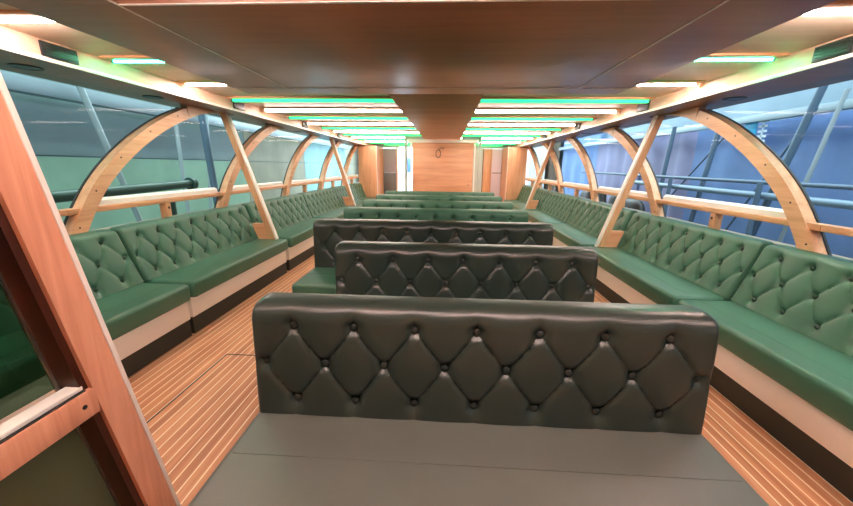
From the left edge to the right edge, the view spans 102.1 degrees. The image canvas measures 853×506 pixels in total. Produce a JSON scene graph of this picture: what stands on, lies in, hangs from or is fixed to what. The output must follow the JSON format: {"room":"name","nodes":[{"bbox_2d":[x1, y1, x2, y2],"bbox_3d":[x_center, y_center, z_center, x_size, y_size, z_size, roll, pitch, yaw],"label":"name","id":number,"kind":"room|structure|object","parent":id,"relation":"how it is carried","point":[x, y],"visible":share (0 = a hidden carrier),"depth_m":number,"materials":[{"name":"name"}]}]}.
{"room":"ship interior","nodes":[
{"label":"ship interior","id":0,"kind":"room"},
{"bbox_2d":[89,182,358,281],"bbox_3d":[-2.486,-0.345,5.115,0.100,0.840,13.200,1,14,3],"label":"wall","id":1,"kind":"structure","parent":0,"point":[107,228],"depth_m":3.54,"materials":[{"name":"brown"}]},
{"bbox_2d":[58,210,67,216],"bbox_3d":[-2.549,-0.435,1.486,0.083,1.100,1.648,1,14,3],"label":"window","id":2,"kind":"structure","parent":1,"relation":"in","point":[62,213],"depth_m":2.35,"materials":[{"name":"brown wood"}]},
{"bbox_2d":[58,105,219,234],"bbox_3d":[-2.449,-0.814,3.161,0.094,1.178,1.914,1,14,3],"label":"wooden arch frame","id":3,"kind":"structure","parent":1,"relation":"in","point":[90,200],"depth_m":2.80,"materials":[{"name":"brown wood"}]},
{"bbox_2d":[214,125,285,207],"bbox_3d":[-2.357,-1.214,4.759,0.094,1.178,1.914,1,14,3],"label":"window","id":4,"kind":"structure","parent":1,"relation":"in","point":[227,187],"depth_m":4.38,"materials":[{"name":"brown wood"}]},
{"bbox_2d":[280,135,320,196],"bbox_3d":[-2.266,-1.614,6.357,0.094,1.178,1.914,1,14,3],"label":"window","id":5,"kind":"structure","parent":1,"relation":"in","point":[288,182],"depth_m":6.04,"materials":[{"name":"brown wood"}]},
{"bbox_2d":[317,141,344,189],"bbox_3d":[-2.175,-2.014,7.955,0.094,1.178,1.914,1,14,3],"label":"window","id":6,"kind":"structure","parent":1,"relation":"in","point":[322,177],"depth_m":7.59,"materials":[{"name":"brown wood"}]},
{"bbox_2d":[341,145,358,185],"bbox_3d":[-2.083,-2.413,9.553,0.094,1.178,1.914,1,14,3],"label":"window","id":7,"kind":"structure","parent":1,"relation":"in","point":[354,147],"depth_m":9.37,"materials":[{"name":"brown wood"}]},
{"bbox_2d":[0,0,852,144],"bbox_3d":[0.160,-1.959,4.921,5.440,0.071,13.900,1,14,3],"label":"ceiling","id":8,"kind":"structure","parent":0,"point":[803,32],"depth_m":2.73,"materials":[{"name":"brown wood"}]},
{"bbox_2d":[0,18,52,22],"bbox_3d":[-1.929,-1.140,1.683,0.500,0.025,0.026,1,14,3],"label":"tube","id":9,"kind":"object","parent":8,"relation":"attached to","point":[2,20],"visible":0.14,"depth_m":1.68,"materials":[{"name":"white plastic"}]},
{"bbox_2d":[111,60,163,63],"bbox_3d":[-1.891,-1.304,2.342,0.500,0.025,0.026,1,14,3],"label":"tube","id":10,"kind":"object","parent":8,"relation":"attached to","point":[112,61],"visible":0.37,"depth_m":2.34,"materials":[{"name":"white plastic"}]},
{"bbox_2d":[185,84,226,85],"bbox_3d":[-1.854,-1.469,3.001,0.500,0.025,0.026,1,14,3],"label":"tube","id":11,"kind":"object","parent":8,"relation":"attached to","point":[185,84],"visible":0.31,"depth_m":3.00,"materials":[{"name":"white plastic"}]},
{"bbox_2d":[231,99,394,102],"bbox_3d":[-1.192,-1.610,3.630,1.750,0.043,0.056,1,14,3],"label":"tube","id":12,"kind":"object","parent":8,"relation":"attached to","point":[232,100],"visible":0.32,"depth_m":3.61,"materials":[{"name":"white plastic"}]},
{"bbox_2d":[264,109,401,111],"bbox_3d":[-1.154,-1.774,4.289,1.750,0.043,0.056,1,14,3],"label":"tube","id":13,"kind":"object","parent":8,"relation":"attached to","point":[265,110],"visible":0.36,"depth_m":4.27,"materials":[{"name":"white plastic"}]},
{"bbox_2d":[288,117,407,119],"bbox_3d":[-1.117,-1.939,4.947,1.750,0.043,0.056,1,14,3],"label":"tube","id":14,"kind":"object","parent":8,"relation":"attached to","point":[374,118],"visible":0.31,"depth_m":4.93,"materials":[{"name":"white plastic"}]},
{"bbox_2d":[307,123,411,124],"bbox_3d":[-1.079,-2.104,5.606,1.750,0.043,0.056,1,14,3],"label":"tube","id":15,"kind":"object","parent":8,"relation":"attached to","point":[307,123],"visible":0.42,"depth_m":5.59,"materials":[{"name":"white plastic"}]},
{"bbox_2d":[321,127,415,129],"bbox_3d":[-1.041,-2.269,6.264,1.750,0.043,0.056,1,14,3],"label":"tube","id":16,"kind":"object","parent":8,"relation":"attached to","point":[321,127],"visible":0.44,"depth_m":6.25,"materials":[{"name":"white plastic"}]},
{"bbox_2d":[333,131,418,132],"bbox_3d":[-1.004,-2.433,6.923,1.750,0.043,0.056,1,14,3],"label":"tube","id":17,"kind":"object","parent":8,"relation":"attached to","point":[333,131],"visible":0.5,"depth_m":6.91,"materials":[{"name":"white plastic"}]},
{"bbox_2d":[351,137,404,137],"bbox_3d":[-0.744,-2.758,8.231,2.120,0.043,0.056,1,14,3],"label":"tube","id":18,"kind":"object","parent":8,"relation":"attached to","point":[351,137],"visible":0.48,"depth_m":8.23,"materials":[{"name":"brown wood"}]},
{"bbox_2d":[343,134,420,135],"bbox_3d":[-0.966,-2.598,7.582,1.750,0.043,0.056,1,14,3],"label":"tube","id":19,"kind":"object","parent":8,"relation":"attached to","point":[343,134],"visible":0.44,"depth_m":7.57,"materials":[{"name":"white plastic"}]},
{"bbox_2d":[358,139,407,139],"bbox_3d":[-0.706,-2.923,8.890,2.120,0.043,0.056,1,14,3],"label":"tube","id":20,"kind":"object","parent":8,"relation":"attached to","point":[358,139],"visible":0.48,"depth_m":8.89,"materials":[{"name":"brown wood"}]},
{"bbox_2d":[0,0,836,93],"bbox_3d":[-0.126,-0.809,0.579,3.160,0.084,4.900,1,14,3],"label":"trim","id":21,"kind":"structure","parent":8,"relation":"attached to","point":[248,46],"depth_m":1.66,"materials":[{"name":"brown wood"}]},
{"bbox_2d":[388,94,483,138],"bbox_3d":[0.214,-1.998,5.332,0.825,0.082,4.919,1,14,3],"label":"trim","id":22,"kind":"structure","parent":8,"relation":"attached to","point":[434,116],"depth_m":3.90,"materials":[{"name":"brown wood"}]},
{"bbox_2d":[461,138,532,139],"bbox_3d":[1.433,-2.704,8.120,2.120,0.043,0.056,1,14,3],"label":"tube","id":23,"kind":"object","parent":8,"relation":"attached to","point":[461,138],"visible":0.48,"depth_m":8.07,"materials":[{"name":"white plastic"}]},
{"bbox_2d":[462,135,540,136],"bbox_3d":[1.612,-2.533,7.451,1.685,0.043,0.056,1,14,3],"label":"tube","id":24,"kind":"object","parent":8,"relation":"attached to","point":[462,135],"visible":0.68,"depth_m":7.43,"materials":[{"name":"white plastic"}]},
{"bbox_2d":[463,132,549,133],"bbox_3d":[1.575,-2.369,6.792,1.685,0.043,0.056,1,14,3],"label":"tube","id":25,"kind":"object","parent":8,"relation":"attached to","point":[464,132],"visible":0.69,"depth_m":6.78,"materials":[{"name":"white plastic"}]},
{"bbox_2d":[465,128,561,130],"bbox_3d":[1.537,-2.204,6.133,1.685,0.043,0.056,1,14,3],"label":"tube","id":26,"kind":"object","parent":8,"relation":"attached to","point":[466,128],"visible":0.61,"depth_m":6.12,"materials":[{"name":"white plastic"}]},
{"bbox_2d":[468,124,575,125],"bbox_3d":[1.499,-2.039,5.475,1.685,0.043,0.056,1,14,3],"label":"tube","id":27,"kind":"object","parent":8,"relation":"attached to","point":[468,124],"visible":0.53,"depth_m":5.46,"materials":[{"name":"white plastic"}]},
{"bbox_2d":[471,118,593,120],"bbox_3d":[1.462,-1.874,4.816,1.685,0.043,0.056,1,14,3],"label":"tube","id":28,"kind":"object","parent":8,"relation":"attached to","point":[555,119],"visible":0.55,"depth_m":4.79,"materials":[{"name":"white plastic"}]},
{"bbox_2d":[474,110,616,113],"bbox_3d":[1.424,-1.710,4.157,1.685,0.043,0.056,1,14,3],"label":"tube","id":29,"kind":"object","parent":8,"relation":"attached to","point":[476,111],"visible":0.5,"depth_m":4.14,"materials":[{"name":"white plastic"}]},
{"bbox_2d":[479,99,649,103],"bbox_3d":[1.386,-1.545,3.499,1.685,0.043,0.056,1,14,3],"label":"tube","id":30,"kind":"object","parent":8,"relation":"attached to","point":[481,100],"visible":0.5,"depth_m":3.48,"materials":[{"name":"white plastic"}]},
{"bbox_2d":[637,84,697,85],"bbox_3d":[1.910,-1.375,2.809,0.560,0.025,0.026,1,14,3],"label":"tube","id":31,"kind":"object","parent":8,"relation":"attached to","point":[640,84],"visible":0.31,"depth_m":2.80,"materials":[{"name":"white plastic"}]},
{"bbox_2d":[696,58,775,61],"bbox_3d":[1.873,-1.210,2.151,0.560,0.025,0.026,1,14,3],"label":"tube","id":32,"kind":"object","parent":8,"relation":"attached to","point":[701,59],"visible":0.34,"depth_m":2.14,"materials":[{"name":"white plastic"}]},
{"bbox_2d":[804,10,852,14],"bbox_3d":[1.835,-1.045,1.492,0.560,0.025,0.026,1,14,3],"label":"tube","id":33,"kind":"object","parent":8,"relation":"attached to","point":[815,12],"visible":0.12,"depth_m":1.49,"materials":[{"name":"white plastic"}]},
{"bbox_2d":[374,144,527,191],"bbox_3d":[0.495,-2.468,11.258,5.400,2.040,0.060,1,14,3],"label":"wall","id":34,"kind":"structure","parent":0,"point":[379,145],"depth_m":11.07,"materials":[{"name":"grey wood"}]},
{"bbox_2d":[7,63,44,70],"bbox_3d":[-2.467,-1.143,2.126,0.156,0.006,0.156,1,14,3],"label":"recessed light","id":35,"kind":"object","parent":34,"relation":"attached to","point":[19,66],"visible":1,"depth_m":2.12,"materials":[{"name":"black plastic"}]},
{"bbox_2d":[38,40,78,64],"bbox_3d":[-2.186,-1.192,2.057,0.018,0.080,0.200,1,14,3],"label":"air vent","id":36,"kind":"object","parent":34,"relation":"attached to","point":[47,49],"visible":1,"depth_m":2.04,"materials":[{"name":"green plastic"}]},
{"bbox_2d":[142,95,163,98],"bbox_3d":[-2.415,-1.373,3.046,0.156,0.006,0.156,1,14,3],"label":"recessed light","id":37,"kind":"object","parent":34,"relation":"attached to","point":[144,96],"visible":1,"depth_m":3.04,"materials":[{"name":"black plastic"}]},
{"bbox_2d":[0,26,373,145],"bbox_3d":[-2.305,-1.858,4.726,0.544,0.122,13.200,1,14,3],"label":"ceiling beam","id":38,"kind":"structure","parent":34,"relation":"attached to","point":[93,72],"depth_m":2.64,"materials":[{"name":"brown wood"}]},
{"bbox_2d":[233,102,244,110],"bbox_3d":[-2.084,-1.638,3.839,0.018,0.080,0.200,1,14,3],"label":"air vent","id":39,"kind":"object","parent":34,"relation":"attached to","point":[237,105],"visible":0.83,"depth_m":3.83,"materials":[{"name":"black plastic"}]},
{"bbox_2d":[383,148,397,193],"bbox_3d":[-1.194,-2.453,11.343,0.520,1.930,0.090,1,14,3],"label":"door","id":40,"kind":"structure","parent":34,"relation":"in","point":[390,156],"depth_m":11.26,"materials":[{"name":"grey"}]},
{"bbox_2d":[481,149,501,195],"bbox_3d":[2.185,-2.363,11.172,0.790,1.920,0.070,1,14,3],"label":"door","id":41,"kind":"structure","parent":34,"relation":"in","point":[492,158],"depth_m":11.09,"materials":[{"name":"brown"}]},
{"bbox_2d":[512,34,852,147],"bbox_3d":[2.583,-1.735,4.477,0.544,0.122,13.200,1,14,3],"label":"ceiling beam","id":42,"kind":"structure","parent":34,"relation":"attached to","point":[795,72],"depth_m":2.58,"materials":[{"name":"brown wood"}]},
{"bbox_2d":[636,103,648,112],"bbox_3d":[2.265,-1.528,3.618,0.022,0.080,0.200,1,14,3],"label":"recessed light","id":43,"kind":"object","parent":42,"relation":"in","point":[641,107],"visible":0.81,"depth_m":3.61,"materials":[{"name":"white plastic"}]},
{"bbox_2d":[722,97,746,100],"bbox_3d":[2.498,-1.250,2.797,0.156,0.006,0.156,1,14,3],"label":"recessed light","id":44,"kind":"object","parent":42,"relation":"in","point":[730,98],"visible":1,"depth_m":2.78,"materials":[{"name":"black plastic"}]},
{"bbox_2d":[811,35,852,62],"bbox_3d":[2.163,-1.082,1.836,0.022,0.080,0.200,1,14,3],"label":"air vent","id":45,"kind":"object","parent":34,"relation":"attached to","point":[843,46],"visible":1,"depth_m":1.83,"materials":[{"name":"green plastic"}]},
{"bbox_2d":[128,255,852,505],"bbox_3d":[0.162,-0.049,5.915,5.500,0.060,14.900,1,14,3],"label":"floor","id":46,"kind":"structure","parent":0,"point":[195,432],"depth_m":1.92,"materials":[{"name":"brown wood"}]},
{"bbox_2d":[0,72,180,505],"bbox_3d":[-0.927,0.292,0.352,0.078,1.960,1.437,1,14,3],"label":"door frame","id":47,"kind":"structure","parent":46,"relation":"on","point":[90,442],"depth_m":0.82,"materials":[{"name":"red wood"}]},
{"bbox_2d":[0,229,191,423],"bbox_3d":[-2.205,0.450,1.896,0.616,0.872,1.710,1,14,3],"label":"bench","id":48,"kind":"object","parent":46,"relation":"on","point":[143,321],"visible":0.43,"depth_m":2.43,"materials":[{"name":"green leather"}]},
{"bbox_2d":[110,205,287,332],"bbox_3d":[-2.109,0.029,3.576,0.616,0.872,1.700,1,14,3],"label":"bench","id":49,"kind":"object","parent":46,"relation":"on","point":[221,258],"visible":0.98,"depth_m":3.25,"materials":[{"name":"green leather"}]},
{"bbox_2d":[219,113,278,238],"bbox_3d":[-2.130,-0.898,4.176,0.540,1.473,0.060,1,14,3],"label":"strut","id":50,"kind":"object","parent":49,"relation":"on","point":[265,230],"visible":1,"depth_m":4.17,"materials":[{"name":"brown wood"}]},
{"bbox_2d":[146,354,254,422],"bbox_3d":[-1.431,1.087,1.182,0.243,0.001,2.805,1,14,3],"label":"trim","id":51,"kind":"structure","parent":46,"relation":"on","point":[226,354],"depth_m":2.18,"materials":[{"name":"wood"}]},
{"bbox_2d":[242,194,318,270],"bbox_3d":[-2.010,-0.403,5.305,0.616,0.872,1.710,1,14,3],"label":"bench","id":52,"kind":"object","parent":46,"relation":"on","point":[292,220],"visible":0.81,"depth_m":5.03,"materials":[{"name":"green leather"}]},
{"bbox_2d":[299,188,345,218],"bbox_3d":[-1.913,-0.825,6.990,0.616,0.872,1.710,1,14,3],"label":"bench","id":53,"kind":"object","parent":46,"relation":"on","point":[322,203],"visible":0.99,"depth_m":6.72,"materials":[{"name":"green leather"}]},
{"bbox_2d":[331,184,362,206],"bbox_3d":[-1.817,-1.246,8.676,0.616,0.872,1.710,1,14,3],"label":"bench","id":54,"kind":"object","parent":46,"relation":"on","point":[340,191],"visible":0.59,"depth_m":8.32,"materials":[{"name":"green leather"}]},
{"bbox_2d":[329,139,355,205],"bbox_3d":[-1.916,-1.832,7.910,0.540,1.473,0.060,1,14,3],"label":"strut","id":55,"kind":"object","parent":54,"relation":"on","point":[349,201],"visible":1,"depth_m":7.91,"materials":[{"name":"brown wood"}]},
{"bbox_2d":[353,183,375,199],"bbox_3d":[-1.746,-1.556,9.911,0.616,0.872,0.780,1,14,3],"label":"bench","id":56,"kind":"object","parent":46,"relation":"on","point":[358,186],"visible":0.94,"depth_m":9.86,"materials":[{"name":"green leather"}]},
{"bbox_2d":[358,145,383,196],"bbox_3d":[-1.694,-2.310,10.746,0.540,1.930,1.150,1,14,3],"label":"tall cabinet","id":57,"kind":"object","parent":46,"relation":"on","point":[370,158],"visible":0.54,"depth_m":10.18,"materials":[{"name":"brown wood"}]},
{"bbox_2d":[292,218,553,293],"bbox_3d":[0.026,0.206,2.952,2.162,0.884,0.611,1,14,3],"label":"tufted bench","id":58,"kind":"object","parent":46,"relation":"on","point":[327,232],"visible":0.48,"depth_m":3.06,"materials":[{"name":"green leather"}]},
{"bbox_2d":[343,207,528,221],"bbox_3d":[0.078,-0.024,3.872,2.162,0.884,0.611,1,14,3],"label":"tufted bench","id":59,"kind":"object","parent":46,"relation":"on","point":[388,213],"visible":0.27,"depth_m":3.98,"materials":[{"name":"green leather"}]},
{"bbox_2d":[362,199,512,209],"bbox_3d":[0.131,-0.254,4.792,2.162,0.884,0.611,1,14,3],"label":"tufted bench","id":60,"kind":"object","parent":46,"relation":"on","point":[368,202],"visible":0.16,"depth_m":4.90,"materials":[{"name":"green leather"}]},
{"bbox_2d":[376,194,501,201],"bbox_3d":[0.184,-0.484,5.712,2.162,0.884,0.611,1,14,3],"label":"tufted bench","id":61,"kind":"object","parent":46,"relation":"on","point":[379,196],"visible":0.13,"depth_m":5.82,"materials":[{"name":"green leather"}]},
{"bbox_2d":[385,191,494,195],"bbox_3d":[0.236,-0.715,6.633,2.162,0.884,0.611,1,14,3],"label":"tufted bench","id":62,"kind":"object","parent":46,"relation":"on","point":[386,192],"visible":0.12,"depth_m":6.74,"materials":[{"name":"green leather"}]},
{"bbox_2d":[405,136,481,191],"bbox_3d":[0.362,-1.664,8.072,1.750,2.028,0.115,1,14,3],"label":"bulkhead","id":63,"kind":"object","parent":46,"relation":"on","point":[453,170],"visible":0.59,"depth_m":7.95,"materials":[{"name":"brown wood"}]},
{"bbox_2d":[334,241,597,301],"bbox_3d":[0.215,0.443,2.019,1.646,0.884,0.611,1,14,3],"label":"tufted bench","id":64,"kind":"object","parent":46,"relation":"on","point":[412,269],"visible":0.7,"depth_m":2.14,"materials":[{"name":"black leather"}]},
{"bbox_2d":[188,292,768,505],"bbox_3d":[0.162,0.673,1.099,1.646,0.884,0.611,1,14,3],"label":"tufted bench","id":65,"kind":"object","parent":46,"relation":"on","point":[365,400],"visible":1,"depth_m":1.20,"materials":[{"name":"grey leather"}]},
{"bbox_2d":[500,147,527,201],"bbox_3d":[2.609,-2.202,10.527,0.540,1.930,1.150,1,14,3],"label":"tall cabinet","id":66,"kind":"object","parent":46,"relation":"on","point":[514,159],"visible":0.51,"depth_m":9.95,"materials":[{"name":"brown wood"}]},
{"bbox_2d":[504,185,531,202],"bbox_3d":[2.539,-1.448,9.693,0.616,0.872,0.780,1,14,3],"label":"bench","id":67,"kind":"object","parent":46,"relation":"on","point":[523,192],"visible":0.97,"depth_m":9.58,"materials":[{"name":"green leather"}]},
{"bbox_2d":[511,187,549,210],"bbox_3d":[2.468,-1.139,8.458,0.616,0.872,1.710,1,14,3],"label":"bench","id":68,"kind":"object","parent":46,"relation":"on","point":[540,194],"visible":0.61,"depth_m":8.12,"materials":[{"name":"green leather"}]},
{"bbox_2d":[524,141,555,208],"bbox_3d":[2.519,-1.720,7.685,0.540,1.473,0.060,1,14,3],"label":"strut","id":69,"kind":"object","parent":68,"relation":"on","point":[531,204],"visible":1,"depth_m":7.69,"materials":[{"name":"brown wood"}]},
{"bbox_2d":[526,191,581,222],"bbox_3d":[2.372,-0.717,6.772,0.616,0.872,1.710,1,14,3],"label":"bench","id":70,"kind":"object","parent":46,"relation":"on","point":[557,207],"visible":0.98,"depth_m":6.54,"materials":[{"name":"green leather"}]},
{"bbox_2d":[550,198,637,246],"bbox_3d":[2.276,-0.295,5.087,0.616,0.872,1.710,1,14,3],"label":"bench","id":71,"kind":"object","parent":46,"relation":"on","point":[584,225],"visible":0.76,"depth_m":4.97,"materials":[{"name":"green leather"}]},
{"bbox_2d":[587,212,773,304],"bbox_3d":[2.177,0.137,3.358,0.616,0.872,1.700,1,14,3],"label":"bench","id":72,"kind":"object","parent":46,"relation":"on","point":[656,259],"visible":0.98,"depth_m":3.04,"materials":[{"name":"green leather"}]},
{"bbox_2d":[594,115,664,246],"bbox_3d":[2.305,-0.786,3.951,0.540,1.473,0.060,1,14,3],"label":"strut","id":73,"kind":"object","parent":72,"relation":"on","point":[608,237],"visible":1,"depth_m":3.94,"materials":[{"name":"brown wood"}]},
{"bbox_2d":[677,244,852,502],"bbox_3d":[2.081,0.558,1.677,0.616,0.872,1.710,1,14,3],"label":"bench","id":74,"kind":"object","parent":46,"relation":"on","point":[784,357],"visible":1,"depth_m":1.89,"materials":[{"name":"green leather"}]},
{"bbox_2d":[528,185,852,298],"bbox_3d":[2.726,-0.214,4.849,0.100,0.840,13.200,1,14,3],"label":"wall","id":75,"kind":"structure","parent":0,"point":[774,242],"depth_m":2.88,"materials":[{"name":"brown"}]},
{"bbox_2d":[525,147,541,188],"bbox_3d":[2.880,-2.288,9.301,0.094,1.178,1.914,1,14,3],"label":"window","id":76,"kind":"structure","parent":75,"relation":"in","point":[531,150],"depth_m":9.12,"materials":[{"name":"brown wood"}]},
{"bbox_2d":[540,143,564,193],"bbox_3d":[2.789,-1.889,7.703,0.094,1.178,1.914,1,14,3],"label":"window","id":77,"kind":"structure","parent":75,"relation":"in","point":[553,155],"depth_m":7.34,"materials":[{"name":"brown wood"}]},
{"bbox_2d":[561,137,599,201],"bbox_3d":[2.698,-1.489,6.104,0.094,1.178,1.914,1,14,3],"label":"window","id":78,"kind":"structure","parent":75,"relation":"in","point":[592,187],"depth_m":5.79,"materials":[{"name":"brown wood"}]},
{"bbox_2d":[596,127,666,217],"bbox_3d":[2.606,-1.089,4.506,0.094,1.178,1.914,1,14,3],"label":"window","id":79,"kind":"structure","parent":75,"relation":"in","point":[653,195],"depth_m":4.08,"materials":[{"name":"brown wood"}]},
{"bbox_2d":[660,106,831,255],"bbox_3d":[2.515,-0.689,2.908,0.094,1.178,1.914,1,14,3],"label":"wooden arch frame","id":80,"kind":"structure","parent":75,"relation":"in","point":[796,213],"depth_m":2.52,"materials":[{"name":"brown wood"}]},
{"bbox_2d":[820,225,852,236],"bbox_3d":[2.426,-0.310,1.233,0.083,1.100,1.648,1,14,3],"label":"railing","id":81,"kind":"structure","parent":75,"relation":"in","point":[834,229],"depth_m":2.03,"materials":[{"name":"brown wood"}]},
{"label":"outside","id":82,"kind":"structure","parent":0,"visible":0},
{"bbox_3d":[0.584,-0.643,11.162,28.000,0.050,38.000,1,14,3],"label":"floor","id":83,"kind":"structure","parent":82,"visible":0},
{"bbox_2d":[76,86,142,221],"bbox_3d":[-4.049,-0.801,4.677,0.070,3.318,0.964,1,14,3],"label":"steel pole","id":84,"kind":"object","parent":83,"relation":"on","point":[82,92],"visible":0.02,"depth_m":4.25,"materials":[{"name":"grey metal"}]},
{"bbox_2d":[50,177,198,214],"bbox_3d":[-3.446,0.295,3.276,0.170,1.871,3.824,1,14,3],"label":"pipe","id":85,"kind":"object","parent":83,"relation":"on","point":[59,196],"visible":0.47,"depth_m":4.01,"materials":[{"name":"teal"}]},
{"bbox_2d":[0,69,358,229],"bbox_3d":[-4.005,-2.991,11.353,0.060,4.300,29.000,1,14,3],"label":"wall","id":86,"kind":"structure","parent":83,"relation":"on","point":[66,145],"depth_m":5.29,"materials":[{"name":"blue metal"}]},
{"bbox_2d":[0,71,348,148],"bbox_3d":[-4.098,-2.444,6.333,0.150,0.160,19.000,1,14,3],"label":"steel beam","id":87,"kind":"structure","parent":86,"relation":"attached to","point":[15,83],"depth_m":4.44,"materials":[{"name":"blue"}]},
{"bbox_2d":[171,107,189,212],"bbox_3d":[-3.990,-1.056,5.699,0.060,3.301,0.107,1,14,3],"label":"steel pole","id":88,"kind":"object","parent":83,"relation":"on","point":[176,130],"visible":0.31,"depth_m":5.57,"materials":[{"name":"grey metal"}]},
{"bbox_2d":[198,114,218,205],"bbox_3d":[-3.674,-1.124,5.984,0.110,3.307,0.334,1,14,3],"label":"steel pole","id":89,"kind":"object","parent":83,"relation":"on","point":[202,118],"visible":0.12,"depth_m":5.76,"materials":[{"name":"blue"}]},
{"bbox_2d":[205,114,212,208],"bbox_3d":[-3.956,-1.207,6.299,0.060,3.308,0.506,1,14,3],"label":"steel pole","id":90,"kind":"object","parent":83,"relation":"on","point":[206,115],"visible":0.25,"depth_m":6.27,"materials":[{"name":"grey metal"}]},
{"bbox_2d":[402,173,412,190],"bbox_3d":[-0.870,-3.019,16.845,0.600,1.758,0.600,1,14,3],"label":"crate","id":91,"kind":"object","parent":83,"relation":"on","point":[403,174],"visible":0.24,"depth_m":16.45,"materials":[{"name":"white"}]},
{"bbox_2d":[383,146,546,190],"bbox_3d":[1.254,-4.928,17.279,9.300,5.300,0.200,1,14,3],"label":"wall","id":92,"kind":"structure","parent":83,"relation":"on","point":[541,151],"depth_m":17.23,"materials":[{"name":"white"}]},
{"bbox_2d":[543,142,560,190],"bbox_3d":[6.210,-4.746,20.293,0.146,3.600,9.700,1,14,3],"label":"tarpaulin","id":93,"kind":"object","parent":83,"relation":"on","point":[550,174],"visible":0.08,"depth_m":16.54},
{"bbox_2d":[561,134,601,194],"bbox_3d":[5.881,-2.988,13.680,0.212,3.400,3.801,2,14,4],"label":"tarpaulin","id":94,"kind":"object","parent":83,"relation":"on","point":[572,165],"visible":0.32,"depth_m":13.46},
{"bbox_2d":[579,190,606,202],"bbox_3d":[4.620,-1.228,9.695,0.664,1.236,1.406,1,14,3],"label":"heap","id":95,"kind":"object","parent":83,"relation":"on","point":[585,194],"visible":0.11,"depth_m":9.30,"materials":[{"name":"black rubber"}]},
{"bbox_2d":[595,131,644,202],"bbox_3d":[5.646,-1.983,10.486,0.137,3.000,2.700,1,14,3],"label":"tarpaulin","id":96,"kind":"object","parent":83,"relation":"on","point":[612,157],"visible":0.31,"depth_m":10.43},
{"bbox_2d":[608,195,644,211],"bbox_3d":[4.458,-0.648,7.779,0.724,1.391,2.153,1,14,3],"label":"heap","id":97,"kind":"object","parent":83,"relation":"on","point":[629,203],"visible":0.1,"depth_m":7.11,"materials":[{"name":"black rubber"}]},
{"bbox_2d":[660,127,676,192],"bbox_3d":[5.018,-1.184,7.475,0.080,2.908,0.366,1,14,3],"label":"steel pole","id":98,"kind":"object","parent":83,"relation":"on","point":[673,132],"visible":0.34,"depth_m":7.14,"materials":[{"name":"blue"}]},
{"bbox_2d":[664,178,672,213],"bbox_3d":[4.798,-0.557,7.020,0.070,1.900,0.067,1,14,3],"label":"steel pole","id":99,"kind":"object","parent":83,"relation":"on","point":[670,180],"visible":0.34,"depth_m":6.82,"materials":[{"name":"blue"}]},
{"bbox_2d":[639,131,698,219],"bbox_3d":[5.582,-1.372,8.252,0.166,2.900,1.830,1,14,3],"label":"tarpaulin","id":100,"kind":"object","parent":83,"relation":"on","point":[684,145],"visible":0.28,"depth_m":7.69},
{"bbox_2d":[671,138,723,194],"bbox_3d":[5.191,-1.130,7.473,0.032,2.822,3.021,2,14,4],"label":"steel pole","id":101,"kind":"object","parent":83,"relation":"on","point":[720,141],"visible":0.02,"depth_m":6.54,"materials":[{"name":"blue"}]},
{"bbox_2d":[556,80,852,191],"bbox_3d":[5.995,-3.224,10.723,0.120,5.300,29.000,1,14,3],"label":"wall","id":102,"kind":"structure","parent":83,"relation":"on","point":[834,92],"depth_m":5.78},
{"bbox_2d":[688,132,720,221],"bbox_3d":[4.952,-0.899,6.337,0.080,2.911,0.515,1,14,3],"label":"steel pole","id":103,"kind":"object","parent":83,"relation":"on","point":[717,136],"visible":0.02,"depth_m":6.05,"materials":[{"name":"blue"}]},
{"bbox_2d":[745,182,763,234],"bbox_3d":[4.688,-0.072,5.082,0.070,1.900,0.067,1,14,3],"label":"steel pole","id":104,"kind":"object","parent":83,"relation":"on","point":[759,187],"visible":0.34,"depth_m":4.90,"materials":[{"name":"blue"}]},
{"bbox_2d":[634,180,852,209],"bbox_3d":[4.766,-0.759,4.700,0.100,0.195,8.001,1,14,3],"label":"pipe","id":105,"kind":"object","parent":104,"relation":"attached to","point":[825,202],"visible":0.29,"depth_m":5.10,"materials":[{"name":"blue"}]},
{"bbox_2d":[682,110,852,258],"bbox_3d":[5.227,0.131,2.408,0.091,2.820,10.180,1,14,3],"label":"tarpaulin","id":106,"kind":"object","parent":83,"relation":"on","point":[835,163],"visible":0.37,"depth_m":5.03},
{"bbox_2d":[725,107,818,229],"bbox_3d":[5.026,-0.671,5.533,0.032,2.865,1.626,1,14,3],"label":"steel pole","id":107,"kind":"object","parent":83,"relation":"on","point":[788,145],"visible":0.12,"depth_m":5.13,"materials":[{"name":"blue"}]},
{"bbox_2d":[751,85,828,235],"bbox_3d":[4.877,-0.661,4.971,0.090,3.120,0.833,1,14,3],"label":"steel pole","id":108,"kind":"object","parent":83,"relation":"on","point":[819,93],"visible":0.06,"depth_m":4.47,"materials":[{"name":"blue"}]},
{"bbox_2d":[581,171,852,189],"bbox_3d":[4.851,-1.312,6.105,0.060,0.127,11.000,1,14,3],"label":"tube","id":109,"kind":"object","parent":108,"relation":"attached to","point":[804,184],"visible":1,"depth_m":5.29,"materials":[{"name":"blue metal"}]},
{"bbox_2d":[777,89,850,241],"bbox_3d":[4.917,-0.526,4.641,0.050,3.008,0.557,1,14,3],"label":"steel pole","id":110,"kind":"object","parent":83,"relation":"on","point":[844,96],"visible":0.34,"depth_m":4.26,"materials":[{"name":"grey"}]},
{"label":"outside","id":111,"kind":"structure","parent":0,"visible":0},
{"bbox_2d":[559,99,852,149],"bbox_3d":[5.312,-2.232,5.849,0.100,0.110,19.000,1,14,3],"label":"steel beam","id":112,"kind":"structure","parent":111,"point":[826,107],"depth_m":5.43,"materials":[{"name":"blue"}]},
{"bbox_2d":[745,121,768,141],"bbox_3d":[5.307,-1.933,5.583,0.012,0.440,0.440,1,14,3],"label":"hanging sign","id":113,"kind":"object","parent":112,"relation":"hanging from","point":[752,127],"visible":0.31,"depth_m":5.52,"materials":[{"name":"blue paint"}]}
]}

